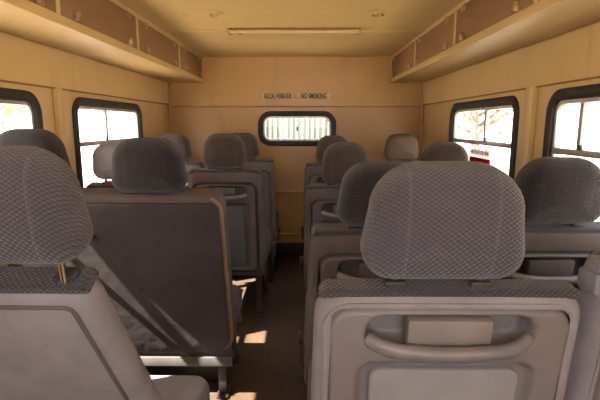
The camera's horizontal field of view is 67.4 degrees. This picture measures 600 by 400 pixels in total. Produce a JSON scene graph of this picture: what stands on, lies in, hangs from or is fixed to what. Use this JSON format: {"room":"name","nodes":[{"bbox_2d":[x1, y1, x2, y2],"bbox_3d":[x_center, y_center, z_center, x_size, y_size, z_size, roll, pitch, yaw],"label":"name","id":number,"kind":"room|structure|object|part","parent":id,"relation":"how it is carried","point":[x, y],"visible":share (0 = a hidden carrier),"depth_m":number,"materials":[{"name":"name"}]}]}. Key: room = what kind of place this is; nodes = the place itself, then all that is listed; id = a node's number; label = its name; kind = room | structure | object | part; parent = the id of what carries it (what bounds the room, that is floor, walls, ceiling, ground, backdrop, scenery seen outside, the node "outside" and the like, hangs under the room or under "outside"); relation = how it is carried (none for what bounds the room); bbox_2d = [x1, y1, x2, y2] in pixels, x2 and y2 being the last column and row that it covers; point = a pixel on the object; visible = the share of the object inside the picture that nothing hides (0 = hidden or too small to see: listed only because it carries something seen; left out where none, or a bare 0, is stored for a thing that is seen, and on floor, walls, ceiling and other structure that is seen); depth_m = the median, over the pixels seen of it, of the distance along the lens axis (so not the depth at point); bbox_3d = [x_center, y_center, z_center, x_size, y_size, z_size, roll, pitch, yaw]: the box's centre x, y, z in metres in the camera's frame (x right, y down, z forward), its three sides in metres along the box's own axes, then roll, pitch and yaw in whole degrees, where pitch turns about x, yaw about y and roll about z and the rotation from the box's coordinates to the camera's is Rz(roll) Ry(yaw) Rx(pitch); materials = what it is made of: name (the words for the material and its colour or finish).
{"room":"vehicle interior","nodes":[
{"label":"vehicle interior","id":0,"kind":"room"},
{"bbox_2d":[0,31,168,265],"bbox_3d":[-1.136,0.037,1.589,0.030,1.697,4.600,0,10,1],"label":"wall","id":1,"kind":"structure","parent":0,"point":[155,117],"depth_m":2.21,"materials":[{"name":"beige paint"}]},
{"bbox_2d":[0,87,43,128],"bbox_3d":[-1.129,-0.087,1.487,0.046,0.593,0.978,0,10,1],"label":"window","id":2,"kind":"structure","parent":1,"relation":"in","point":[27,100],"depth_m":1.85,"materials":[{"name":"black rubber"}]},
{"bbox_3d":[-1.136,-0.087,1.487,0.024,0.504,0.889,0,10,1],"label":"frame","id":3,"kind":"part","parent":2,"relation":"part of","materials":[{"name":"metal"}]},
{"bbox_2d":[52,88,67,154],"bbox_3d":[-1.101,0.128,2.148,0.030,1.292,0.042,0,10,1],"label":"trim","id":4,"kind":"structure","parent":1,"relation":"attached to","point":[57,93],"depth_m":2.05,"materials":[{"name":"beige paint"}]},
{"bbox_2d":[0,32,168,103],"bbox_3d":[-1.115,-0.506,1.497,0.012,0.175,4.600,0,10,1],"label":"wall panel","id":5,"kind":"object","parent":1,"relation":"attached to","point":[21,60],"depth_m":2.14,"materials":[{"name":"beige paint"}]},
{"bbox_2d":[0,79,168,104],"bbox_3d":[-1.114,-0.416,1.506,0.014,0.006,4.589,0,10,1],"label":"trim","id":6,"kind":"structure","parent":1,"relation":"attached to","point":[0,79],"depth_m":2.18,"materials":[{"name":"beige plastic"}]},
{"bbox_2d":[0,0,203,82],"bbox_3d":[-0.956,-0.692,1.458,0.306,0.213,4.590,0,10,1],"label":"locker","id":7,"kind":"object","parent":1,"relation":"attached to","point":[110,32],"visible":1,"depth_m":1.99,"materials":[{"name":"paint"}]},
{"bbox_3d":[-0.831,-0.642,1.121,0.009,0.155,0.784,0,10,1],"label":"door","id":8,"kind":"part","parent":7,"relation":"part of","materials":[{"name":"brown wood"}]},
{"bbox_3d":[-0.824,-0.772,1.890,0.009,0.155,0.724,0,10,1],"label":"door","id":9,"kind":"part","parent":7,"relation":"part of","materials":[{"name":"brown wood"}]},
{"bbox_3d":[-0.817,-0.898,2.640,0.009,0.155,0.744,0,10,1],"label":"door","id":10,"kind":"part","parent":7,"relation":"part of","materials":[{"name":"brown wood"}]},
{"bbox_3d":[-0.811,-1.020,3.362,0.009,0.155,0.669,0,10,1],"label":"door","id":11,"kind":"part","parent":7,"relation":"part of","materials":[{"name":"brown wood"}]},
{"bbox_2d":[72,97,142,187],"bbox_3d":[-1.118,-0.292,2.696,0.046,0.593,0.938,0,10,1],"label":"window","id":12,"kind":"structure","parent":1,"relation":"in","point":[82,103],"depth_m":2.48,"materials":[{"name":"black rubber"}]},
{"bbox_3d":[-1.125,-0.292,2.696,0.024,0.504,0.849,0,10,1],"label":"frame","id":13,"kind":"part","parent":12,"relation":"part of","materials":[{"name":"metal"}]},
{"bbox_3d":[-1.123,-0.349,2.686,0.023,0.024,0.821,0,10,1],"label":"rail","id":14,"kind":"part","parent":12,"relation":"part of","materials":[{"name":"metal"}]},
{"bbox_2d":[168,83,171,133],"bbox_3d":[-1.090,-0.248,3.850,0.022,1.467,0.025,0,10,1],"label":"trim","id":15,"kind":"structure","parent":1,"relation":"attached to","point":[169,105],"depth_m":3.76,"materials":[{"name":"paint"}]},
{"bbox_2d":[207,256,306,399],"bbox_3d":[-0.056,0.898,1.739,2.190,0.050,4.630,0,10,1],"label":"floor","id":16,"kind":"structure","parent":0,"point":[267,368],"depth_m":2.42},
{"bbox_2d":[86,142,120,187],"bbox_3d":[-0.912,0.187,2.609,0.370,1.060,0.694,0,10,1],"label":"passenger seat","id":17,"kind":"object","parent":16,"relation":"on","point":[102,154],"visible":0.06,"depth_m":2.21,"materials":[{"name":"beige fabric"}]},
{"bbox_2d":[104,181,112,184],"bbox_3d":[-0.940,-0.087,2.266,0.085,0.020,0.050,0,10,1],"label":"cloth","id":18,"kind":"object","parent":17,"relation":"on","point":[105,182],"visible":0.38,"depth_m":2.24,"materials":[{"name":"fabric"}]},
{"bbox_2d":[0,146,209,399],"bbox_3d":[-0.547,0.407,1.144,0.537,1.114,0.768,0,10,1],"label":"passenger seat","id":19,"kind":"object","parent":16,"relation":"on","point":[63,337],"visible":1,"depth_m":0.81,"materials":[{"name":"grey fabric"}]},
{"bbox_3d":[-0.415,0.121,0.786,0.013,0.076,0.012,0,18,1],"label":"post","id":20,"kind":"part","parent":19,"relation":"part of","materials":[{"name":"silver metal"}]},
{"bbox_3d":[-0.559,0.409,1.001,0.515,0.668,0.099,0,36,1],"label":"backrest","id":21,"kind":"part","parent":19,"relation":"part of","materials":[{"name":"grey fabric"}]},
{"bbox_2d":[150,375,209,399],"bbox_3d":[-0.556,0.680,1.418,0.515,0.146,0.320,0,10,1],"label":"cushion","id":22,"kind":"object","parent":19,"relation":"on","point":[170,387],"depth_m":1.47,"materials":[{"name":"grey fabric"}]},
{"bbox_2d":[0,129,241,398],"bbox_3d":[-0.686,0.274,1.876,0.832,1.133,0.583,0,10,1],"label":"seat","id":23,"kind":"object","parent":16,"relation":"on","point":[159,248],"visible":0.63,"depth_m":1.65,"materials":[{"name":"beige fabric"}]},
{"bbox_3d":[-0.687,0.284,1.764,0.832,0.707,0.112,0,26,1],"label":"backrest","id":24,"kind":"part","parent":23,"relation":"part of","materials":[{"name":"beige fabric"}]},
{"bbox_3d":[-0.690,0.722,2.030,0.742,0.199,0.010,0,10,1],"label":"kick panel","id":25,"kind":"part","parent":23,"relation":"part of","materials":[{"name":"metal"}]},
{"bbox_3d":[-0.686,0.663,1.903,0.812,0.042,0.080,0,10,1],"label":"cross rail","id":26,"kind":"part","parent":23,"relation":"part of","materials":[{"name":"grey metal"}]},
{"bbox_3d":[-0.685,0.592,2.047,0.792,0.065,0.352,0,10,1],"label":"frame","id":27,"kind":"part","parent":23,"relation":"part of","materials":[{"name":"black plastic"}]},
{"bbox_3d":[-0.330,0.739,1.933,0.052,0.197,0.090,0,10,1],"label":"leg","id":28,"kind":"part","parent":23,"relation":"part of","materials":[{"name":"metal"}]},
{"bbox_3d":[-0.328,0.696,2.189,0.052,0.197,0.090,0,10,1],"label":"leg","id":29,"kind":"part","parent":23,"relation":"part of","materials":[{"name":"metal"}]},
{"bbox_2d":[233,284,241,324],"bbox_3d":[-0.477,0.480,2.063,0.412,0.146,0.280,0,10,1],"label":"cushion","id":30,"kind":"object","parent":23,"relation":"on","point":[237,292],"depth_m":2.04,"materials":[{"name":"beige fabric"}]},
{"bbox_2d":[159,134,203,187],"bbox_3d":[-0.856,0.047,3.370,0.410,1.083,0.620,0,10,1],"label":"passenger seat","id":31,"kind":"object","parent":16,"relation":"on","point":[180,140],"visible":0.05,"depth_m":3.02,"materials":[{"name":"beige fabric"}]},
{"bbox_3d":[-0.857,0.047,3.168,0.410,0.636,0.097,0,16,1],"label":"backrest","id":32,"kind":"part","parent":31,"relation":"part of","materials":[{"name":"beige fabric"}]},
{"bbox_2d":[189,133,275,315],"bbox_3d":[-0.396,0.131,2.826,0.508,1.098,0.608,0,10,1],"label":"passenger seat","id":33,"kind":"object","parent":16,"relation":"on","point":[250,244],"visible":0.62,"depth_m":2.55,"materials":[{"name":"beige fabric"}]},
{"bbox_3d":[-0.422,0.160,2.603,0.358,0.534,0.046,0,15,1],"label":"panel","id":34,"kind":"part","parent":33,"relation":"part of","materials":[{"name":"grey plastic"}]},
{"bbox_3d":[-0.422,0.136,2.625,0.460,0.639,0.097,0,15,1],"label":"backrest","id":35,"kind":"part","parent":33,"relation":"part of","materials":[{"name":"grey plastic"}]},
{"bbox_3d":[-0.423,-0.017,2.528,0.251,0.041,0.048,0,15,1],"label":"grab handle","id":36,"kind":"part","parent":33,"relation":"part of","materials":[{"name":"grey plastic"}]},
{"bbox_3d":[-0.252,0.556,2.748,0.052,0.286,0.090,0,10,1],"label":"leg","id":37,"kind":"part","parent":33,"relation":"part of","materials":[{"name":"metal"}]},
{"bbox_3d":[-0.248,0.493,3.123,0.052,0.286,0.090,0,10,1],"label":"leg","id":38,"kind":"part","parent":33,"relation":"part of","materials":[{"name":"metal"}]},
{"bbox_2d":[265,226,271,255],"bbox_3d":[-0.420,0.270,2.945,0.460,0.146,0.420,0,10,1],"label":"cushion","id":39,"kind":"object","parent":33,"relation":"on","point":[268,231],"depth_m":2.88,"materials":[{"name":"beige fabric"}]},
{"bbox_2d":[232,133,280,280],"bbox_3d":[-0.369,0.034,3.425,0.442,1.091,0.621,0,10,1],"label":"passenger seat","id":40,"kind":"object","parent":16,"relation":"on","point":[266,166],"visible":0.19,"depth_m":3.13,"materials":[{"name":"beige fabric"}]},
{"bbox_3d":[-0.382,0.031,3.222,0.420,0.648,0.097,0,16,1],"label":"backrest","id":41,"kind":"part","parent":40,"relation":"part of","materials":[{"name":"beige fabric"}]},
{"bbox_3d":[-0.382,0.055,3.201,0.358,0.544,0.046,0,16,1],"label":"panel","id":42,"kind":"part","parent":40,"relation":"part of","materials":[{"name":"grey plastic"}]},
{"bbox_3d":[-0.231,0.454,3.353,0.052,0.286,0.090,0,10,1],"label":"leg","id":43,"kind":"part","parent":40,"relation":"part of","materials":[{"name":"metal"}]},
{"bbox_2d":[276,211,278,232],"bbox_3d":[-0.379,0.168,3.549,0.420,0.146,0.420,0,10,1],"label":"cushion","id":44,"kind":"object","parent":40,"relation":"on","point":[277,214],"depth_m":3.44,"materials":[{"name":"beige fabric"}]},
{"bbox_2d":[301,135,346,238],"bbox_3d":[0.219,0.038,3.459,0.422,1.071,0.618,0,10,1],"label":"passenger seat","id":45,"kind":"object","parent":16,"relation":"on","point":[312,170],"visible":0.1,"depth_m":3.14,"materials":[{"name":"beige fabric"}]},
{"bbox_3d":[0.229,0.040,3.258,0.400,0.618,0.097,0,16,1],"label":"backrest","id":46,"kind":"part","parent":45,"relation":"part of","materials":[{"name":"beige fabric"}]},
{"bbox_3d":[0.228,0.064,3.236,0.338,0.513,0.046,0,16,1],"label":"panel","id":47,"kind":"part","parent":45,"relation":"part of","materials":[{"name":"grey plastic"}]},
{"bbox_2d":[300,142,367,292],"bbox_3d":[0.230,0.181,2.642,0.462,1.060,0.642,0,10,1],"label":"passenger seat","id":48,"kind":"object","parent":16,"relation":"on","point":[321,199],"visible":0.16,"depth_m":2.33,"materials":[{"name":"beige fabric"}]},
{"bbox_3d":[0.009,0.381,2.610,0.020,0.071,0.155,0,10,-3],"label":"recline lever","id":49,"kind":"part","parent":48,"relation":"part of","materials":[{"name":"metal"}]},
{"bbox_3d":[0.239,0.197,2.446,0.440,0.581,0.097,0,18,1],"label":"backrest","id":50,"kind":"part","parent":48,"relation":"part of","materials":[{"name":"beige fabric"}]},
{"bbox_3d":[0.239,0.222,2.426,0.368,0.476,0.046,0,18,1],"label":"panel","id":51,"kind":"part","parent":48,"relation":"part of","materials":[{"name":"grey plastic"}]},
{"bbox_3d":[0.238,0.077,2.350,0.257,0.041,0.048,0,18,1],"label":"grab handle","id":52,"kind":"part","parent":48,"relation":"part of","materials":[{"name":"grey plastic"}]},
{"bbox_2d":[298,161,405,398],"bbox_3d":[0.229,0.357,1.652,0.472,1.044,0.691,0,10,1],"label":"passenger seat","id":53,"kind":"object","parent":16,"relation":"on","point":[334,248],"visible":0.12,"depth_m":1.32,"materials":[{"name":"beige fabric"}]},
{"bbox_3d":[0.003,0.544,1.643,0.020,0.071,0.155,0,10,-3],"label":"recline lever","id":54,"kind":"part","parent":53,"relation":"part of","materials":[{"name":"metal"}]},
{"bbox_2d":[304,292,306,345],"bbox_3d":[0.241,0.463,1.807,0.450,0.146,0.420,0,10,1],"label":"cushion","id":55,"kind":"object","parent":53,"relation":"on","point":[306,292],"depth_m":1.69,"materials":[{"name":"beige fabric"}]},
{"bbox_3d":[0.238,0.359,1.457,0.450,0.598,0.097,0,22,1],"label":"backrest","id":56,"kind":"part","parent":53,"relation":"part of","materials":[{"name":"grey plastic"}]},
{"bbox_3d":[0.238,0.385,1.438,0.368,0.493,0.046,0,22,1],"label":"panel","id":57,"kind":"part","parent":53,"relation":"part of","materials":[{"name":"grey plastic"}]},
{"bbox_3d":[0.237,0.237,1.349,0.257,0.041,0.048,0,22,1],"label":"grab handle","id":58,"kind":"part","parent":53,"relation":"part of","materials":[{"name":"grey plastic"}]},
{"bbox_2d":[383,134,418,162],"bbox_3d":[0.702,0.038,3.425,0.430,1.083,0.620,0,10,1],"label":"passenger seat","id":59,"kind":"object","parent":16,"relation":"on","point":[397,146],"visible":0.1,"depth_m":3.06,"materials":[{"name":"beige fabric"}]},
{"bbox_2d":[421,142,467,160],"bbox_3d":[0.748,0.182,2.647,0.440,1.058,0.642,0,10,1],"label":"passenger seat","id":60,"kind":"object","parent":16,"relation":"on","point":[438,151],"visible":0.03,"depth_m":2.26,"materials":[{"name":"beige fabric"}]},
{"bbox_2d":[307,161,582,399],"bbox_3d":[0.254,0.428,1.095,0.522,1.088,0.660,0,10,1],"label":"passenger seat","id":61,"kind":"object","parent":16,"relation":"on","point":[441,322],"visible":1,"depth_m":0.78,"materials":[{"name":"grey fabric"}]},
{"bbox_2d":[307,357,311,399],"bbox_3d":[0.266,0.559,1.238,0.500,0.146,0.420,0,10,1],"label":"cushion","id":62,"kind":"object","parent":61,"relation":"on","point":[310,361],"depth_m":1.28,"materials":[{"name":"beige fabric"}]},
{"bbox_3d":[0.263,0.441,0.900,0.500,0.616,0.079,0,19,1],"label":"backrest","id":63,"kind":"part","parent":61,"relation":"part of","materials":[{"name":"grey plastic"}]},
{"bbox_3d":[0.263,0.442,0.881,0.435,0.557,0.046,0,19,1],"label":"panel","id":64,"kind":"part","parent":61,"relation":"part of","materials":[{"name":"grey plastic"}]},
{"bbox_3d":[0.263,0.259,0.791,0.299,0.041,0.049,0,19,1],"label":"grab handle","id":65,"kind":"part","parent":61,"relation":"part of","materials":[{"name":"grey plastic"}]},
{"bbox_2d":[500,157,599,299],"bbox_3d":[0.751,0.352,1.645,0.460,1.056,0.667,0,10,1],"label":"passenger seat","id":66,"kind":"object","parent":16,"relation":"on","point":[561,195],"visible":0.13,"depth_m":1.28,"materials":[{"name":"beige fabric"}]},
{"bbox_3d":[0.749,0.230,1.345,0.276,0.041,0.048,0,20,1],"label":"grab handle","id":67,"kind":"part","parent":66,"relation":"part of","materials":[{"name":"grey plastic"}]},
{"bbox_3d":[0.749,0.383,1.429,0.398,0.496,0.046,0,20,1],"label":"panel","id":68,"kind":"part","parent":66,"relation":"part of","materials":[{"name":"grey plastic"}]},
{"bbox_3d":[0.749,0.357,1.449,0.460,0.601,0.097,0,20,1],"label":"backrest","id":69,"kind":"part","parent":66,"relation":"part of","materials":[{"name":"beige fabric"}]},
{"bbox_2d":[564,250,599,399],"bbox_3d":[0.764,0.416,1.076,0.473,1.118,0.574,0,10,1],"label":"passenger seat","id":70,"kind":"object","parent":16,"relation":"on","point":[583,382],"visible":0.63,"depth_m":0.85,"materials":[{"name":"grey fabric"}]},
{"bbox_3d":[0.759,0.420,0.896,0.398,0.598,0.046,0,19,1],"label":"panel","id":71,"kind":"part","parent":70,"relation":"part of","materials":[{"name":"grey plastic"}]},
{"bbox_2d":[118,0,462,56],"bbox_3d":[-0.056,-0.820,1.449,2.190,0.040,4.630,0,10,1],"label":"ceiling","id":72,"kind":"structure","parent":0,"point":[168,15],"depth_m":2.46,"materials":[{"name":"paint"}]},
{"bbox_2d":[203,10,223,16],"bbox_3d":[-0.431,-0.922,2.242,0.100,0.021,0.100,0,10,1],"label":"ceiling plate","id":73,"kind":"object","parent":72,"relation":"attached to","point":[212,13],"visible":1,"depth_m":2.23,"materials":[{"name":"paint"}]},
{"bbox_2d":[165,31,421,32],"bbox_3d":[-0.040,-1.008,2.695,1.530,0.004,0.030,0,10,1],"label":"trim","id":74,"kind":"structure","parent":72,"relation":"attached to","point":[165,31],"depth_m":2.69,"materials":[{"name":"paint"}]},
{"bbox_2d":[227,28,360,34],"bbox_3d":[-0.033,-0.978,2.614,0.774,0.033,0.040,0,10,1],"label":"rail","id":75,"kind":"object","parent":72,"relation":"attached to","point":[356,31],"visible":1,"depth_m":2.60,"materials":[{"name":"paint"}]},
{"bbox_2d":[365,10,384,16],"bbox_3d":[0.373,-0.920,2.235,0.100,0.021,0.100,0,10,1],"label":"ceiling plate","id":76,"kind":"object","parent":72,"relation":"attached to","point":[374,13],"visible":1,"depth_m":2.23,"materials":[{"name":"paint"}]},
{"bbox_2d":[171,107,420,242],"bbox_3d":[-0.036,-0.346,3.862,2.190,1.697,0.030,0,10,1],"label":"wall","id":77,"kind":"structure","parent":0,"point":[369,127],"depth_m":3.81,"materials":[{"name":"paint"}]},
{"bbox_2d":[262,93,293,98],"bbox_3d":[-0.184,-0.865,3.750,0.267,0.048,0.002,0,10,1],"label":"sticker","id":78,"kind":"object","parent":77,"relation":"attached to","point":[264,95],"visible":1,"depth_m":3.75,"materials":[{"name":"paper"}]},
{"bbox_2d":[275,191,303,193],"bbox_3d":[-0.036,-0.066,3.883,2.070,0.024,0.022,0,10,1],"label":"trim","id":79,"kind":"structure","parent":77,"relation":"attached to","point":[276,192],"depth_m":3.87,"materials":[{"name":"paint"}]},
{"bbox_2d":[276,243,303,255],"bbox_3d":[-0.036,0.435,3.971,2.130,0.120,0.014,0,10,1],"label":"baseboard","id":80,"kind":"structure","parent":77,"relation":"attached to","point":[282,249],"depth_m":3.96,"materials":[{"name":"black rubber"}]},
{"bbox_2d":[276,233,303,234],"bbox_3d":[-0.036,0.298,3.946,2.070,0.018,0.018,0,10,1],"label":"trim","id":81,"kind":"structure","parent":77,"relation":"attached to","point":[276,233],"depth_m":3.94,"materials":[{"name":"paint"}]},
{"bbox_2d":[170,56,421,105],"bbox_3d":[-0.036,-0.982,3.734,2.130,0.401,0.010,0,10,1],"label":"wall panel","id":82,"kind":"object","parent":77,"relation":"attached to","point":[350,80],"depth_m":3.73,"materials":[{"name":"paint"}]},
{"bbox_2d":[171,106,420,106],"bbox_3d":[-0.036,-0.781,3.767,2.102,0.008,0.013,0,10,1],"label":"trim","id":83,"kind":"structure","parent":77,"relation":"attached to","point":[171,106],"depth_m":3.76,"materials":[{"name":"beige plastic"}]},
{"bbox_2d":[258,111,335,145],"bbox_3d":[-0.025,-0.604,3.810,0.660,0.294,0.046,0,10,1],"label":"window","id":84,"kind":"structure","parent":77,"relation":"in","point":[264,117],"depth_m":3.79,"materials":[{"name":"black rubber"}]},
{"bbox_3d":[-0.025,-0.605,3.817,0.571,0.205,0.024,0,10,1],"label":"frame","id":85,"kind":"part","parent":84,"relation":"part of","materials":[{"name":"metal"}]},
{"bbox_2d":[297,93,330,98],"bbox_3d":[0.115,-0.864,3.747,0.282,0.048,0.002,0,10,1],"label":"sticker","id":86,"kind":"object","parent":77,"relation":"attached to","point":[299,95],"visible":1,"depth_m":3.75,"materials":[{"name":"paper"}]},
{"bbox_2d":[422,21,599,180],"bbox_3d":[1.024,0.041,1.570,0.030,1.697,4.600,0,10,1],"label":"wall","id":87,"kind":"structure","parent":0,"point":[436,119],"depth_m":2.10,"materials":[{"name":"beige paint"}]},
{"bbox_2d":[418,82,423,160],"bbox_3d":[1.016,-0.244,3.829,0.026,1.467,0.030,0,10,1],"label":"trim","id":88,"kind":"structure","parent":87,"relation":"attached to","point":[422,85],"depth_m":3.75,"materials":[{"name":"paint"}]},
{"bbox_2d":[448,95,519,179],"bbox_3d":[1.025,-0.274,2.592,0.046,0.593,0.972,0,10,1],"label":"window","id":89,"kind":"structure","parent":87,"relation":"in","point":[506,102],"depth_m":2.42,"materials":[{"name":"black rubber"}]},
{"bbox_2d":[468,145,491,164],"bbox_3d":[1.029,-0.227,2.587,0.002,0.163,0.335,0,10,1],"label":"window sticker","id":90,"kind":"object","parent":89,"relation":"attached to","point":[476,153],"visible":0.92,"depth_m":2.57,"materials":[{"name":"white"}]},
{"bbox_3d":[1.031,-0.330,2.582,0.023,0.024,0.855,0,10,1],"label":"rail","id":91,"kind":"part","parent":89,"relation":"part of","materials":[{"name":"metal"}]},
{"bbox_3d":[1.032,-0.274,2.591,0.024,0.504,0.883,0,10,1],"label":"frame","id":92,"kind":"part","parent":89,"relation":"part of","materials":[{"name":"metal"}]},
{"bbox_2d":[390,0,599,82],"bbox_3d":[0.853,-0.690,1.442,0.286,0.213,4.590,0,10,1],"label":"locker","id":93,"kind":"object","parent":87,"relation":"attached to","point":[473,32],"visible":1,"depth_m":1.92,"materials":[{"name":"paint"}]},
{"bbox_3d":[0.751,-1.010,3.299,0.009,0.155,0.769,0,10,1],"label":"door","id":94,"kind":"part","parent":93,"relation":"part of","materials":[{"name":"brown wood"}]},
{"bbox_3d":[0.744,-0.878,2.522,0.009,0.155,0.754,0,10,1],"label":"door","id":95,"kind":"part","parent":93,"relation":"part of","materials":[{"name":"brown wood"}]},
{"bbox_3d":[0.737,-0.749,1.758,0.009,0.155,0.744,0,10,1],"label":"door","id":96,"kind":"part","parent":93,"relation":"part of","materials":[{"name":"brown wood"}]},
{"bbox_2d":[423,22,599,103],"bbox_3d":[1.003,-0.501,1.478,0.012,0.179,4.600,0,10,1],"label":"wall panel","id":97,"kind":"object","parent":87,"relation":"attached to","point":[573,55],"depth_m":1.96,"materials":[{"name":"beige paint"}]},
{"bbox_2d":[423,76,599,104],"bbox_3d":[1.002,-0.409,1.488,0.014,0.006,4.589,0,10,1],"label":"trim","id":98,"kind":"structure","parent":87,"relation":"attached to","point":[594,77],"depth_m":2.02,"materials":[{"name":"beige plastic"}]},
{"bbox_2d":[519,86,538,170],"bbox_3d":[0.997,0.149,2.037,0.032,1.288,0.055,0,10,1],"label":"trim","id":99,"kind":"structure","parent":87,"relation":"attached to","point":[531,97],"depth_m":1.94,"materials":[{"name":"beige paint"}]},
{"bbox_2d":[542,83,599,158],"bbox_3d":[1.014,-0.070,1.383,0.046,0.593,0.984,0,10,1],"label":"window","id":100,"kind":"structure","parent":87,"relation":"in","point":[584,95],"depth_m":1.69,"materials":[{"name":"black rubber"}]},
{"bbox_3d":[1.021,-0.070,1.383,0.024,0.504,0.895,0,10,1],"label":"frame","id":101,"kind":"part","parent":100,"relation":"part of","materials":[{"name":"metal"}]},
{"bbox_3d":[1.020,-0.125,1.373,0.023,0.024,0.867,0,10,1],"label":"rail","id":102,"kind":"part","parent":100,"relation":"part of","materials":[{"name":"metal"}]},
{"label":"outside","id":103,"kind":"structure","parent":0,"visible":0},
{"bbox_2d":[80,139,599,220],"bbox_3d":[0.133,-0.476,15.131,80.000,0.100,90.000,0,10,1],"label":"ground","id":104,"kind":"structure","parent":103,"point":[500,159],"depth_m":29.92,"materials":[{"name":"white"}]},
{"bbox_2d":[4,105,15,126],"bbox_3d":[-5.270,-1.305,4.705,5.281,5.020,4.050,0,10,1],"label":"tree","id":105,"kind":"object","parent":104,"relation":"on","point":[13,107],"visible":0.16,"depth_m":5.36,"materials":[{"name":"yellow plant"}]},
{"bbox_2d":[0,104,109,129],"bbox_3d":[-5.967,-1.842,7.484,5.266,5.154,4.110,0,10,1],"label":"tree","id":106,"kind":"object","parent":104,"relation":"on","point":[19,109],"visible":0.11,"depth_m":7.35,"materials":[{"name":"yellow plant"}]},
{"bbox_2d":[265,118,328,138],"bbox_3d":[0.059,-0.409,6.624,2.303,2.600,0.040,0,10,1],"label":"fence","id":107,"kind":"object","parent":104,"relation":"on","point":[275,128],"visible":0.02,"depth_m":6.52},
{"bbox_2d":[458,109,577,158],"bbox_3d":[4.052,-2.181,10.394,5.436,4.853,5.058,4,10,20],"label":"tree","id":108,"kind":"object","parent":104,"relation":"on","point":[475,129],"visible":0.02,"depth_m":10.29,"materials":[{"name":"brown plant"}]}
]}

